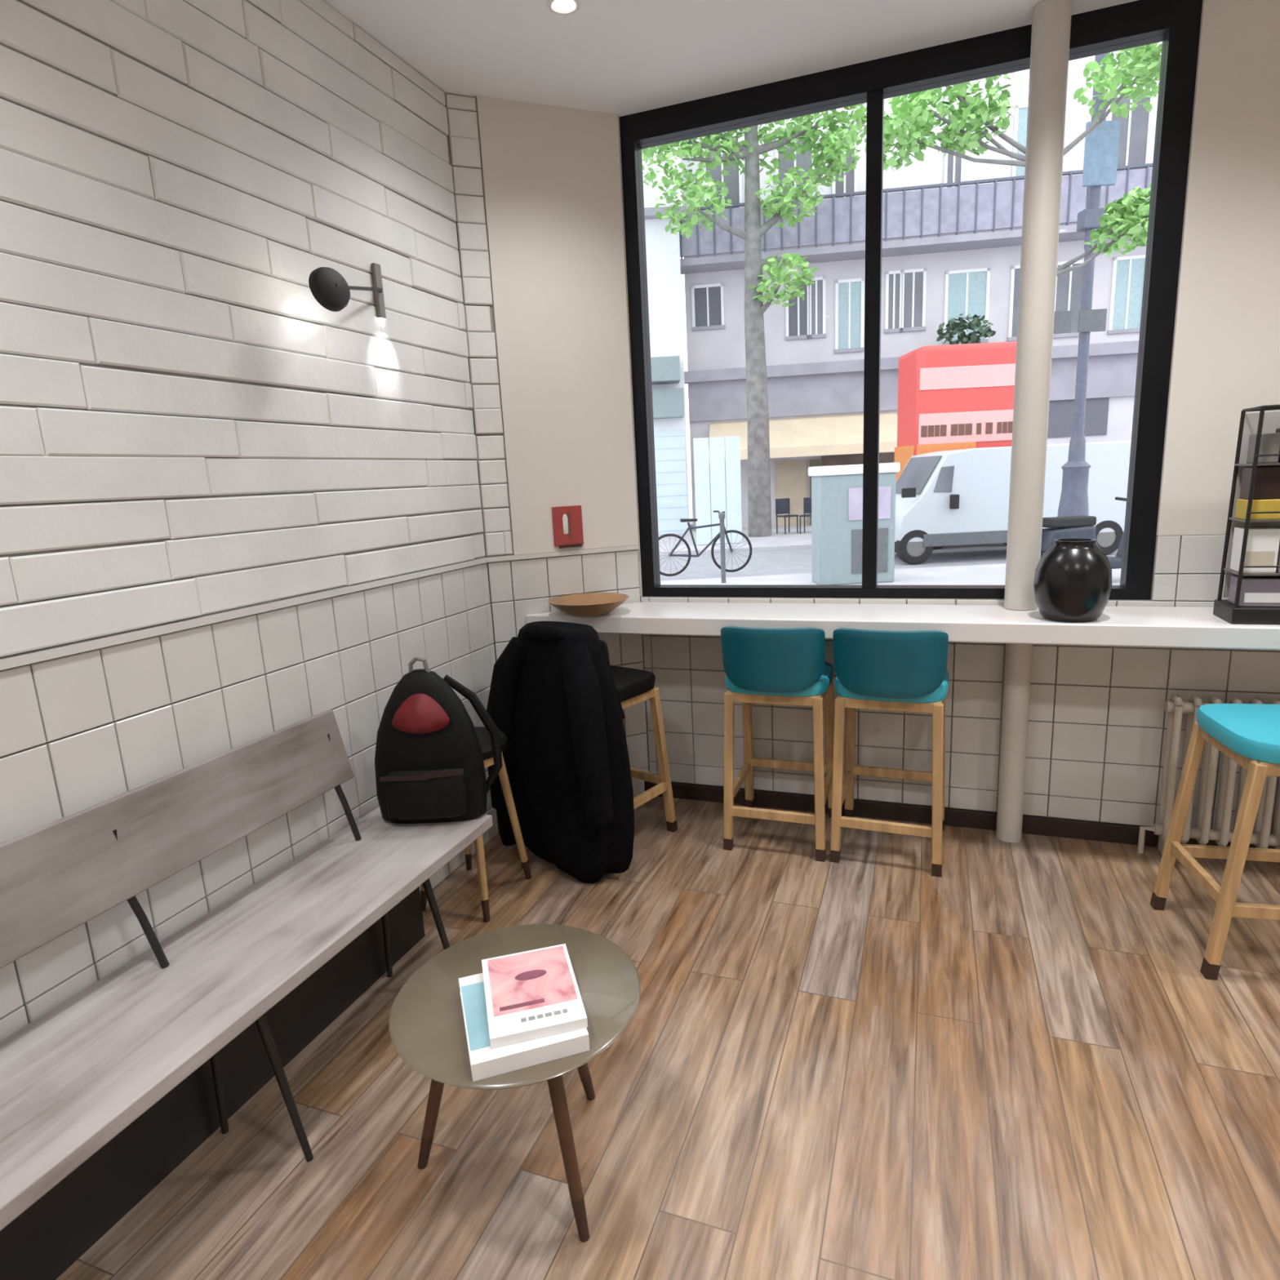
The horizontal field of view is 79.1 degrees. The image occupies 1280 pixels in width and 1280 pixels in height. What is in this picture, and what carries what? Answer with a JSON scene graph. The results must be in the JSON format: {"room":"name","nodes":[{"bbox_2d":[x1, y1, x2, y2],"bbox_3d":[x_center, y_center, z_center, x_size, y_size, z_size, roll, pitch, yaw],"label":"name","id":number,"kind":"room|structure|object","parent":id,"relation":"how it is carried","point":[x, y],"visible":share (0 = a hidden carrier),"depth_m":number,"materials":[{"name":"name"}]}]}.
{"room":"cafe","nodes":[
{"label":"cafe","id":0,"kind":"room"},
{"bbox_2d":[0,0,498,1041],"bbox_3d":[-1.810,0.009,0.499,0.260,2.955,6.060,2,13,20],"label":"wall","id":1,"kind":"structure","parent":0,"point":[237,508],"depth_m":2.00,"materials":[{"name":"grey tile"}]},
{"bbox_2d":[308,262,386,320],"bbox_3d":[-0.859,-1.084,2.361,0.080,0.231,0.490,-2,12,5],"label":"wall lamp","id":2,"kind":"object","parent":1,"relation":"attached to","point":[327,286],"visible":1,"depth_m":2.18,"materials":[{"name":"grey metal"}]},
{"bbox_2d":[444,93,648,796],"bbox_3d":[-0.452,-0.679,3.475,0.791,2.955,0.360,-8,13,-22],"label":"wall","id":3,"kind":"structure","parent":0,"point":[537,193],"depth_m":3.22,"materials":[{"name":"white paint"}]},
{"bbox_2d":[551,505,583,548],"bbox_3d":[-0.312,-0.491,3.366,0.132,0.178,0.016,-8,13,-22],"label":"wall sign","id":4,"kind":"object","parent":3,"relation":"attached to","point":[567,525],"visible":1,"depth_m":3.36,"materials":[{"name":"red plastic"}]},
{"bbox_2d":[55,795,1279,1279],"bbox_3d":[0.900,1.531,0.096,5.900,0.120,6.960,2,13,20],"label":"floor","id":5,"kind":"structure","parent":0,"point":[1010,1063],"depth_m":1.89,"materials":[{"name":"brown wood"}]},
{"bbox_2d":[0,710,493,1279],"bbox_3d":[-1.150,0.873,1.331,0.441,0.866,2.780,2,13,20],"label":"bench","id":6,"kind":"object","parent":5,"relation":"on","point":[104,1094],"visible":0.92,"depth_m":1.75,"materials":[{"name":"grey wood"}]},
{"bbox_2d":[374,656,502,823],"bbox_3d":[-0.659,0.315,2.478,0.400,0.537,0.193,-3,12,1],"label":"backpack","id":7,"kind":"object","parent":6,"relation":"on","point":[429,767],"visible":1,"depth_m":2.43,"materials":[{"name":"black fabric"}]},
{"bbox_2d":[420,726,531,922],"bbox_3d":[-0.620,0.655,2.857,0.308,0.618,0.331,2,13,20],"label":"wooden stool","id":8,"kind":"object","parent":5,"relation":"on","point":[483,735],"visible":0.38,"depth_m":2.82,"materials":[{"name":"brown wood"}]},
{"bbox_2d":[388,924,640,1241],"bbox_3d":[-0.250,0.963,1.671,0.526,0.465,0.516,2,13,20],"label":"side table","id":9,"kind":"object","parent":5,"relation":"on","point":[426,1025],"visible":0.56,"depth_m":1.58,"materials":[{"name":"beige paint"}]},
{"bbox_2d":[458,973,590,1081],"bbox_3d":[-0.236,0.736,1.532,0.215,0.035,0.262,-6,12,-17],"label":"book","id":10,"kind":"object","parent":9,"relation":"on","point":[486,1062],"visible":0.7,"depth_m":1.43,"materials":[{"name":"white paper"}]},
{"bbox_2d":[461,981,490,1051],"bbox_3d":[-0.314,0.727,1.508,0.050,0.001,0.195,-6,12,-17],"label":"picture","id":11,"kind":"object","parent":10,"relation":"on","point":[473,993],"depth_m":1.50},
{"bbox_2d":[481,943,587,1048],"bbox_3d":[-0.217,0.703,1.550,0.180,0.021,0.250,-6,12,-14],"label":"book","id":12,"kind":"object","parent":10,"relation":"on","point":[535,993],"visible":1,"depth_m":1.52,"materials":[{"name":"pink paper"}]},
{"bbox_2d":[487,946,577,1017],"bbox_3d":[-0.222,0.688,1.574,0.161,0.001,0.184,-6,12,-14],"label":"picture","id":13,"kind":"object","parent":12,"relation":"on","point":[537,980],"depth_m":1.56},
{"bbox_2d":[598,639,677,832],"bbox_3d":[-0.169,0.397,3.210,0.412,0.935,0.485,6,15,38],"label":"bar stool","id":14,"kind":"object","parent":5,"relation":"on","point":[633,686],"visible":0.15,"depth_m":3.20,"materials":[{"name":"brown wood"}]},
{"bbox_2d":[486,621,634,883],"bbox_3d":[-0.322,0.413,3.026,0.701,0.984,0.332,6,15,38],"label":"coat","id":15,"kind":"object","parent":14,"relation":"on","point":[553,695],"visible":0.92,"depth_m":2.89,"materials":[{"name":"black fabric"}]},
{"bbox_2d":[720,626,834,862],"bbox_3d":[0.575,0.366,3.180,0.412,0.935,0.485,2,13,20],"label":"bar stool","id":16,"kind":"object","parent":5,"relation":"on","point":[771,666],"visible":1,"depth_m":2.98,"materials":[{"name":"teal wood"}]},
{"bbox_2d":[830,627,949,876],"bbox_3d":[0.980,0.377,3.030,0.412,0.935,0.484,2,13,22],"label":"bar stool","id":17,"kind":"object","parent":5,"relation":"on","point":[903,671],"visible":1,"depth_m":2.82,"materials":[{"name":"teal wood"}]},
{"bbox_2d":[995,0,1071,842],"bbox_3d":[1.427,-0.641,2.851,0.116,2.953,0.116,2,13,20],"label":"column","id":18,"kind":"structure","parent":5,"relation":"on","point":[1051,19],"depth_m":2.74,"materials":[{"name":"beige paint"}]},
{"bbox_2d":[1137,693,1279,855],"bbox_3d":[2.234,0.518,2.799,0.709,0.629,0.095,2,13,20],"label":"radiator","id":19,"kind":"object","parent":5,"relation":"on","point":[1221,833],"visible":0.66,"depth_m":2.84,"materials":[{"name":"beige metal"}]},
{"bbox_2d":[1150,703,1279,980],"bbox_3d":[1.900,0.486,2.290,0.485,0.935,0.412,0,12,13],"label":"bar stool","id":20,"kind":"object","parent":5,"relation":"on","point":[1248,734],"visible":1,"depth_m":2.24,"materials":[{"name":"brown wood"}]},
{"bbox_2d":[322,0,1137,116],"bbox_3d":[0.750,-1.491,-0.534,5.900,0.150,6.960,2,13,20],"label":"ceiling","id":21,"kind":"structure","parent":0,"point":[621,58],"depth_m":2.64,"materials":[{"name":"paint"}]},
{"bbox_2d":[546,0,580,15],"bbox_3d":[-0.236,-1.972,2.405,0.104,0.009,0.104,2,13,20],"label":"recessed light","id":22,"kind":"object","parent":21,"relation":"in","point":[563,7],"visible":1,"depth_m":2.41,"materials":[{"name":"white plastic"}]},
{"bbox_2d":[617,0,1279,834],"bbox_3d":[2.053,-0.668,2.826,5.350,2.955,0.253,2,13,20],"label":"wall","id":23,"kind":"structure","parent":0,"point":[1097,722],"depth_m":2.91,"materials":[{"name":"beige paint"}]},
{"bbox_2d":[525,601,1279,650],"bbox_3d":[2.019,-0.044,2.636,5.228,0.075,0.376,2,13,20],"label":"countertop","id":24,"kind":"structure","parent":23,"relation":"attached to","point":[1181,627],"depth_m":2.84,"materials":[{"name":"white stone"}]},
{"bbox_2d":[547,592,628,617],"bbox_3d":[-0.217,-0.144,3.296,0.344,0.067,0.344,2,13,20],"label":"bowl","id":25,"kind":"object","parent":24,"relation":"on","point":[588,604],"visible":1,"depth_m":3.31,"materials":[{"name":"brown wood"}]},
{"bbox_2d":[1033,537,1111,622],"bbox_3d":[1.506,-0.211,2.700,0.240,0.274,0.240,2,13,20],"label":"vase","id":26,"kind":"object","parent":24,"relation":"on","point":[1073,581],"visible":1,"depth_m":2.62,"materials":[{"name":"black ceramic"}]},
{"bbox_2d":[1213,404,1279,624],"bbox_3d":[2.115,-0.398,2.455,0.396,0.680,0.182,2,13,20],"label":"display rack","id":27,"kind":"object","parent":24,"relation":"on","point":[1262,422],"visible":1,"depth_m":2.51,"materials":[{"name":"black metal"}]},
{"bbox_2d":[1223,568,1279,575],"bbox_3d":[2.124,-0.220,2.494,0.368,0.006,0.154,2,13,20],"label":"shelf","id":28,"kind":"object","parent":27,"relation":"attached to","point":[1228,571],"depth_m":2.48,"materials":[{"name":"grey metal"}]},
{"bbox_2d":[1227,574,1279,606],"bbox_3d":[2.021,-0.161,2.533,0.130,0.090,0.101,2,13,20],"label":"box","id":29,"kind":"object","parent":27,"relation":"on","point":[1255,590],"visible":0.94,"depth_m":2.50,"materials":[{"name":"purple cardboard"}]},
{"bbox_2d":[1244,592,1279,602],"bbox_3d":[2.004,-0.135,2.491,0.104,0.032,0.001,2,13,20],"label":"print","id":30,"kind":"object","parent":29,"relation":"attached to","point":[1248,597],"depth_m":2.49,"materials":[{"name":"white paper"}]},
{"bbox_2d":[1229,517,1279,522],"bbox_3d":[2.116,-0.386,2.459,0.368,0.006,0.154,2,13,20],"label":"shelf","id":31,"kind":"object","parent":27,"relation":"attached to","point":[1231,519],"depth_m":2.45,"materials":[{"name":"grey metal"}]},
{"bbox_2d":[1230,526,1279,573],"bbox_3d":[1.994,-0.293,2.514,0.094,0.140,0.101,2,13,20],"label":"box","id":32,"kind":"object","parent":27,"relation":"on","point":[1263,542],"visible":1,"depth_m":2.47,"materials":[{"name":"white cardboard"}]},
{"bbox_2d":[1244,551,1275,565],"bbox_3d":[1.978,-0.259,2.473,0.075,0.049,0.001,2,13,20],"label":"print","id":33,"kind":"object","parent":32,"relation":"attached to","point":[1251,557],"depth_m":2.47},
{"bbox_2d":[1234,462,1279,466],"bbox_3d":[2.107,-0.557,2.423,0.368,0.006,0.154,2,13,20],"label":"shelf","id":34,"kind":"object","parent":27,"relation":"attached to","point":[1237,464],"depth_m":2.44,"materials":[{"name":"grey metal"}]},
{"bbox_2d":[1235,498,1279,519],"bbox_3d":[2.019,-0.420,2.476,0.166,0.062,0.100,2,13,20],"label":"box","id":35,"kind":"object","parent":27,"relation":"on","point":[1273,504],"visible":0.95,"depth_m":2.45,"materials":[{"name":"yellow cardboard"}]},
{"bbox_2d":[1240,465,1279,499],"bbox_3d":[2.014,-0.501,2.460,0.150,0.102,0.090,2,13,20],"label":"coffee bag","id":36,"kind":"object","parent":35,"relation":"on","point":[1267,484],"visible":0.74,"depth_m":2.43,"materials":[{"name":"brown plastic"}]},
{"bbox_2d":[1246,432,1279,463],"bbox_3d":[1.972,-0.606,2.451,0.063,0.090,0.070,2,13,20],"label":"coffee bag","id":37,"kind":"object","parent":27,"relation":"on","point":[1269,442],"visible":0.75,"depth_m":2.42,"materials":[{"name":"grey plastic"}]},
{"bbox_2d":[1275,541,1279,573],"bbox_3d":[2.103,-0.285,2.474,0.122,0.130,0.101,2,13,20],"label":"box","id":38,"kind":"object","parent":27,"relation":"on","point":[1277,569],"visible":0.18,"depth_m":2.47,"materials":[{"name":"cardboard"}]},
{"bbox_2d":[1275,427,1279,462],"bbox_3d":[2.071,-0.611,2.413,0.135,0.105,0.080,2,13,20],"label":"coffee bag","id":39,"kind":"object","parent":27,"relation":"on","point":[1277,430],"visible":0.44,"depth_m":2.44,"materials":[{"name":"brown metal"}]},
{"bbox_2d":[619,0,1202,599],"bbox_3d":[0.923,-1.158,3.076,2.019,1.990,0.090,2,13,20],"label":"window","id":40,"kind":"structure","parent":23,"relation":"in","point":[1176,24],"depth_m":2.88,"materials":[{"name":"black metal"}]},
{"bbox_2d":[644,781,1275,848],"bbox_3d":[2.304,0.777,2.911,4.863,0.070,0.020,2,13,20],"label":"baseboard","id":41,"kind":"structure","parent":23,"relation":"attached to","point":[1079,829],"depth_m":3.29,"materials":[{"name":"black wood"}]},
{"label":"outside","id":42,"kind":"structure","parent":0,"visible":0},
{"bbox_2d":[660,563,1120,585],"bbox_3d":[2.462,-0.748,11.584,81.973,0.300,22.502,1,12,16],"label":"pavement","id":43,"kind":"structure","parent":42,"point":[989,574],"depth_m":11.47,"materials":[{"name":"grey concrete"}]},
{"bbox_2d":[658,510,751,576],"bbox_3d":[1.000,-1.588,12.755,1.744,1.020,0.558,-4,12,-8],"label":"bicycle","id":44,"kind":"object","parent":43,"relation":"on","point":[717,537],"visible":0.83,"depth_m":12.76,"materials":[{"name":"metal"}]},
{"bbox_2d":[718,511,725,582],"bbox_3d":[1.235,-1.380,11.575,0.100,1.060,0.098,2,13,20],"label":"bollard","id":45,"kind":"object","parent":43,"relation":"on","point":[722,515],"visible":1,"depth_m":11.54,"materials":[{"name":"grey metal"}]},
{"bbox_2d":[808,462,900,585],"bbox_3d":[3.010,-1.641,10.977,1.134,1.641,0.580,-3,12,0],"label":"utility box","id":46,"kind":"object","parent":43,"relation":"on","point":[837,491],"visible":0.92,"depth_m":10.74,"materials":[{"name":"metal"}]},
{"bbox_2d":[848,485,891,520],"bbox_3d":[3.156,-1.881,10.668,0.580,0.440,0.030,-3,12,0],"label":"poster","id":47,"kind":"object","parent":46,"relation":"attached to","point":[855,492],"depth_m":10.65,"materials":[{"name":"paper"}]},
{"bbox_2d":[864,42,1162,556],"bbox_3d":[4.752,-3.905,9.364,4.004,6.563,2.285,-3,12,0],"label":"street tree","id":48,"kind":"object","parent":43,"relation":"on","point":[921,119],"visible":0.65,"depth_m":8.88,"materials":[{"name":"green plant"}]},
{"bbox_2d":[1040,497,1126,568],"bbox_3d":[5.947,-1.267,9.910,1.683,1.060,0.729,-4,12,-4],"label":"scooter","id":49,"kind":"object","parent":43,"relation":"on","point":[1068,526],"visible":0.19,"depth_m":9.71,"materials":[{"name":"metal"}]},
{"bbox_2d":[1053,53,1120,516],"bbox_3d":[5.997,-4.395,10.690,0.753,6.853,0.420,-3,12,0],"label":"lamp post","id":50,"kind":"object","parent":43,"relation":"on","point":[1101,144],"visible":0.66,"depth_m":10.58,"materials":[{"name":"grey metal"}]},
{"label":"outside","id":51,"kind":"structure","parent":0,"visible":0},
{"bbox_2d":[658,497,811,556],"bbox_3d":[-0.304,-6.128,38.048,80.000,0.300,43.000,-3,12,0],"label":"pavement","id":52,"kind":"structure","parent":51,"point":[792,540],"depth_m":18.23,"materials":[{"name":"grey concrete"}]},
{"bbox_2d":[641,145,689,533],"bbox_3d":[-6.625,-10.363,22.546,15.796,15.083,4.900,-3,12,0],"label":"building","id":53,"kind":"structure","parent":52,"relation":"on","point":[662,247],"depth_m":21.25,"materials":[{"name":"grey stone"}]},
{"bbox_2d":[653,429,688,533],"bbox_3d":[0.668,-4.444,22.129,1.316,2.969,0.075,-3,12,0],"label":"roller shutter","id":54,"kind":"object","parent":53,"relation":"hanging from","point":[670,445],"depth_m":22.07,"materials":[{"name":"metal"}]},
{"bbox_2d":[693,435,742,544],"bbox_3d":[1.799,-3.438,17.894,1.058,2.412,0.060,-3,12,0],"label":"hoarding","id":55,"kind":"object","parent":52,"relation":"on","point":[717,491],"visible":0.98,"depth_m":17.84,"materials":[{"name":"wood"}]},
{"bbox_2d":[641,102,884,537],"bbox_3d":[2.850,-7.996,18.915,6.295,10.848,3.609,-3,12,0],"label":"street tree","id":56,"kind":"object","parent":52,"relation":"on","point":[759,504],"visible":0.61,"depth_m":18.18,"materials":[{"name":"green plant"}]},
{"bbox_2d":[775,497,798,533],"bbox_3d":[3.850,-3.249,20.308,0.420,0.900,0.430,-8,13,-22],"label":"chair","id":57,"kind":"object","parent":52,"relation":"on","point":[782,506],"visible":1,"depth_m":20.39,"materials":[{"name":"paint"}]},
{"bbox_2d":[799,497,811,533],"bbox_3d":[4.380,-3.214,20.015,0.420,0.900,0.430,4,13,28],"label":"chair","id":58,"kind":"object","parent":52,"relation":"on","point":[806,501],"visible":0.49,"depth_m":20.16,"materials":[{"name":"paint"}]},
{"bbox_2d":[679,41,1162,529],"bbox_3d":[8.789,-12.265,23.131,15.097,16.900,7.700,-1,12,8],"label":"building","id":59,"kind":"structure","parent":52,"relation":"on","point":[952,225],"depth_m":21.22,"materials":[{"name":"stone"}]},
{"bbox_2d":[936,313,995,344],"bbox_3d":[8.562,-7.969,20.414,1.556,1.190,0.810,-3,12,0],"label":"plants","id":60,"kind":"object","parent":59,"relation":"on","point":[957,327],"visible":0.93,"depth_m":20.31,"materials":[{"name":"green plant"}]},
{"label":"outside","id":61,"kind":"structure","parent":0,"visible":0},
{"bbox_2d":[659,543,1118,580],"bbox_3d":[-0.058,-1.164,14.671,80.001,0.300,4.800,-3,12,0],"label":"road","id":62,"kind":"structure","parent":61,"point":[784,562],"depth_m":14.51,"materials":[{"name":"grey asphalt"}]},
{"bbox_2d":[893,341,1016,549],"bbox_3d":[6.696,-3.906,15.840,2.571,3.929,1.330,-3,12,0],"label":"truck","id":63,"kind":"object","parent":62,"relation":"on","point":[951,397],"visible":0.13,"depth_m":15.06,"materials":[{"name":"red metal"}]},
{"bbox_2d":[894,440,1131,564],"bbox_3d":[6.500,-2.498,14.052,4.154,1.924,1.920,-3,12,0],"label":"van","id":64,"kind":"object","parent":62,"relation":"on","point":[953,497],"visible":0.52,"depth_m":13.27,"materials":[{"name":"white paint"}]},
{"bbox_2d":[949,494,959,509],"bbox_3d":[5.346,-2.353,13.182,0.100,0.240,0.180,-3,12,0],"label":"mirror","id":65,"kind":"object","parent":64,"relation":"attached to","point":[953,499],"depth_m":13.11,"materials":[{"name":"plastic"}]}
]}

